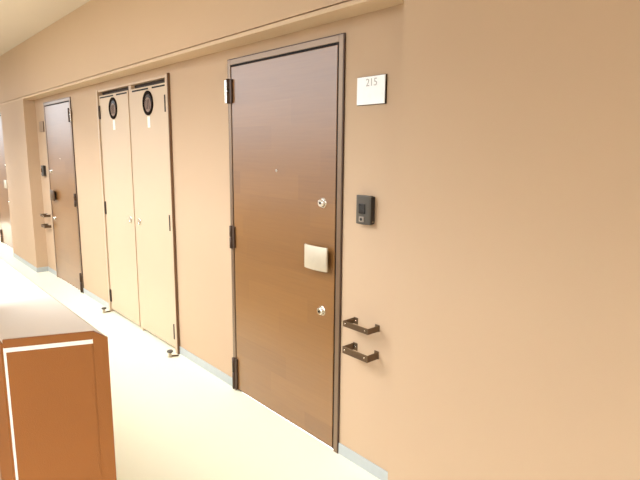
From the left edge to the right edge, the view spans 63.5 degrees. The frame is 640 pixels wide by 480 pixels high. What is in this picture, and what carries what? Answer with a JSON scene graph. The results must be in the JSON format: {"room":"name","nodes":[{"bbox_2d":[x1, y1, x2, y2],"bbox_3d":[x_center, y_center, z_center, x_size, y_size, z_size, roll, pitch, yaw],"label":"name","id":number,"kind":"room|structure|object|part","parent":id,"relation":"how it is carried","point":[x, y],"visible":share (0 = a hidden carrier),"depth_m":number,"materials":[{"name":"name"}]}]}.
{"room":"apartment building corridor","nodes":[
{"label":"apartment building corridor","id":0,"kind":"room"},
{"bbox_2d":[0,0,89,55],"bbox_3d":[-2.902,-2.002,3.750,3.050,0.200,15.100,-8,13,-41],"label":"ceiling","id":1,"kind":"structure","parent":0,"point":[20,20],"depth_m":4.81,"materials":[{"name":"paint"}]},
{"bbox_2d":[0,258,103,341],"bbox_3d":[-4.355,0.045,5.456,0.213,1.100,11.197,-8,13,-41],"label":"ledge top","id":2,"kind":"structure","parent":0,"point":[26,310],"depth_m":1.45,"materials":[{"name":"paint"}]},
{"bbox_2d":[0,331,116,479],"bbox_3d":[-0.732,0.772,1.384,0.360,1.100,0.122,2,10,10],"label":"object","id":3,"kind":"object","parent":2,"relation":"attached to","point":[56,415],"visible":1,"depth_m":1.31,"materials":[{"name":"brown paint"}]},
{"bbox_2d":[0,241,379,479],"bbox_3d":[-3.172,0.933,4.031,3.700,0.150,15.100,-8,13,-41],"label":"floor","id":4,"kind":"structure","parent":0,"point":[174,419],"depth_m":2.98,"materials":[{"name":"plastic"}]},
{"bbox_2d":[96,73,179,353],"bbox_3d":[-1.525,-0.249,4.390,0.122,2.090,1.454,-8,13,-41],"label":"double door","id":5,"kind":"structure","parent":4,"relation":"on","point":[134,120],"depth_m":4.25,"materials":[{"name":"paint"}]},
{"bbox_3d":[-1.784,-0.277,4.626,0.028,2.000,0.664,-8,13,-41],"label":"door","id":6,"kind":"part","parent":5,"relation":"part of","materials":[{"name":"paint"}]},
{"bbox_3d":[-1.524,-0.238,4.396,0.034,2.062,1.379,-8,13,-41],"label":"panel","id":7,"kind":"part","parent":5,"relation":"part of","materials":[{"name":"beige metal"}]},
{"bbox_3d":[-1.308,-0.183,4.100,0.028,2.000,0.627,-8,13,-41],"label":"door","id":8,"kind":"part","parent":5,"relation":"part of","materials":[{"name":"paint"}]},
{"bbox_3d":[-1.081,-0.149,3.826,0.020,2.090,0.009,-8,13,-41],"label":"edge trim","id":9,"kind":"part","parent":5,"relation":"part of","materials":[{"name":"brown metal"}]},
{"bbox_2d":[167,349,178,357],"bbox_3d":[-1.123,0.864,3.946,0.087,0.052,0.047,-3,10,-22],"label":"door stop","id":10,"kind":"object","parent":4,"relation":"on","point":[169,351],"visible":1,"depth_m":3.93,"materials":[{"name":"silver metal"}]},
{"bbox_2d":[0,4,403,471],"bbox_3d":[-1.912,-0.680,4.883,0.240,2.767,15.100,-8,13,-41],"label":"wall","id":11,"kind":"structure","parent":0,"point":[374,40],"depth_m":3.18,"materials":[{"name":"paint"}]},
{"bbox_2d":[0,113,12,248],"bbox_3d":[-4.978,-0.924,8.180,0.156,2.084,1.014,-8,13,-41],"label":"door","id":12,"kind":"structure","parent":11,"relation":"in","point":[5,231],"depth_m":8.18,"materials":[{"name":"brown wood"}]},
{"bbox_2d":[39,121,43,131],"bbox_3d":[-3.340,-1.359,6.205,0.012,0.122,0.169,-8,13,-41],"label":"number sign","id":13,"kind":"object","parent":11,"relation":"attached to","point":[41,124],"visible":1,"depth_m":6.18,"materials":[{"name":"beige plastic"}]},
{"bbox_2d":[41,165,45,175],"bbox_3d":[-3.371,-0.842,6.300,0.042,0.132,0.094,-8,13,-41],"label":"intercom","id":14,"kind":"object","parent":11,"relation":"attached to","point":[43,168],"visible":1,"depth_m":6.27,"materials":[{"name":"black plastic"}]},
{"bbox_2d":[40,213,50,216],"bbox_3d":[-3.384,-0.303,6.373,0.080,0.032,0.163,-8,13,-41],"label":"rail","id":15,"kind":"object","parent":11,"relation":"attached to","point":[46,214],"visible":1,"depth_m":6.33,"materials":[{"name":"brown metal"}]},
{"bbox_2d":[41,223,51,227],"bbox_3d":[-3.385,-0.174,6.395,0.080,0.038,0.163,-8,13,-41],"label":"rail","id":16,"kind":"object","parent":11,"relation":"attached to","point":[42,225],"visible":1,"depth_m":6.35,"materials":[{"name":"brown metal"}]},
{"bbox_2d":[43,97,83,293],"bbox_3d":[-2.878,-0.509,5.860,0.156,2.084,1.017,-8,13,-41],"label":"door","id":17,"kind":"structure","parent":11,"relation":"in","point":[57,113],"depth_m":5.79,"materials":[{"name":"brown wood"}]},
{"bbox_3d":[-3.132,-0.524,6.044,0.021,0.122,0.169,-8,13,-41],"label":"handle","id":18,"kind":"part","parent":17,"relation":"part of","materials":[{"name":"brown metal"}]},
{"bbox_2d":[13,253,387,479],"bbox_3d":[-2.190,0.648,5.124,0.138,0.062,7.613,-8,13,-41],"label":"baseboard","id":19,"kind":"structure","parent":11,"relation":"attached to","point":[349,454],"depth_m":3.55,"materials":[{"name":"plastic"}]},
{"bbox_2d":[224,33,345,453],"bbox_3d":[-0.212,0.017,2.914,0.156,2.084,1.014,-8,13,-41],"label":"door","id":20,"kind":"structure","parent":11,"relation":"in","point":[286,105],"depth_m":2.81,"materials":[{"name":"brown wood"}]},
{"bbox_3d":[-0.562,-0.890,3.105,0.008,0.134,0.028,-8,13,-41],"label":"hinge plate","id":21,"kind":"part","parent":20,"relation":"part of","materials":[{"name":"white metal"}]},
{"bbox_3d":[-0.024,0.090,2.610,0.021,0.122,0.169,-8,13,-41],"label":"handle","id":22,"kind":"part","parent":20,"relation":"part of","materials":[{"name":"white plastic"}]},
{"bbox_2d":[342,342,378,362],"bbox_3d":[0.190,0.532,2.445,0.080,0.038,0.167,-8,13,-41],"label":"rail","id":23,"kind":"object","parent":11,"relation":"attached to","point":[348,349],"visible":1,"depth_m":2.41,"materials":[{"name":"brown metal"}]},
{"bbox_2d":[343,317,379,334],"bbox_3d":[0.191,0.403,2.423,0.080,0.032,0.167,-8,13,-41],"label":"rail","id":24,"kind":"object","parent":11,"relation":"attached to","point":[348,323],"visible":1,"depth_m":2.39,"materials":[{"name":"brown metal"}]},
{"bbox_2d":[356,195,374,224],"bbox_3d":[0.203,-0.137,2.351,0.042,0.132,0.094,-8,13,-41],"label":"intercom","id":25,"kind":"object","parent":11,"relation":"attached to","point":[365,204],"visible":1,"depth_m":2.33,"materials":[{"name":"black plastic"}]},
{"bbox_3d":[0.236,-0.131,2.320,0.024,0.120,0.001,-8,13,-41],"label":"trim","id":26,"kind":"part","parent":25,"relation":"part of","materials":[{"name":"black plastic"}]},
{"bbox_2d":[357,74,386,105],"bbox_3d":[0.225,-0.655,2.266,0.012,0.122,0.169,-8,13,-41],"label":"number sign","id":27,"kind":"object","parent":11,"relation":"attached to","point":[371,90],"visible":1,"depth_m":2.26,"materials":[{"name":"white plastic"}]},
{"bbox_2d":[0,0,639,479],"bbox_3d":[-2.050,-0.661,4.761,0.132,2.767,15.100,-8,13,-41],"label":"wall","id":28,"kind":"structure","parent":0,"point":[516,338],"depth_m":1.76,"materials":[{"name":"paint"}]},
{"bbox_2d":[0,0,403,104],"bbox_3d":[-3.352,-1.680,6.075,0.134,0.021,11.169,-8,13,-41],"label":"trim","id":29,"kind":"structure","parent":28,"relation":"attached to","point":[352,8],"depth_m":2.77,"materials":[{"name":"paint"}]}
]}

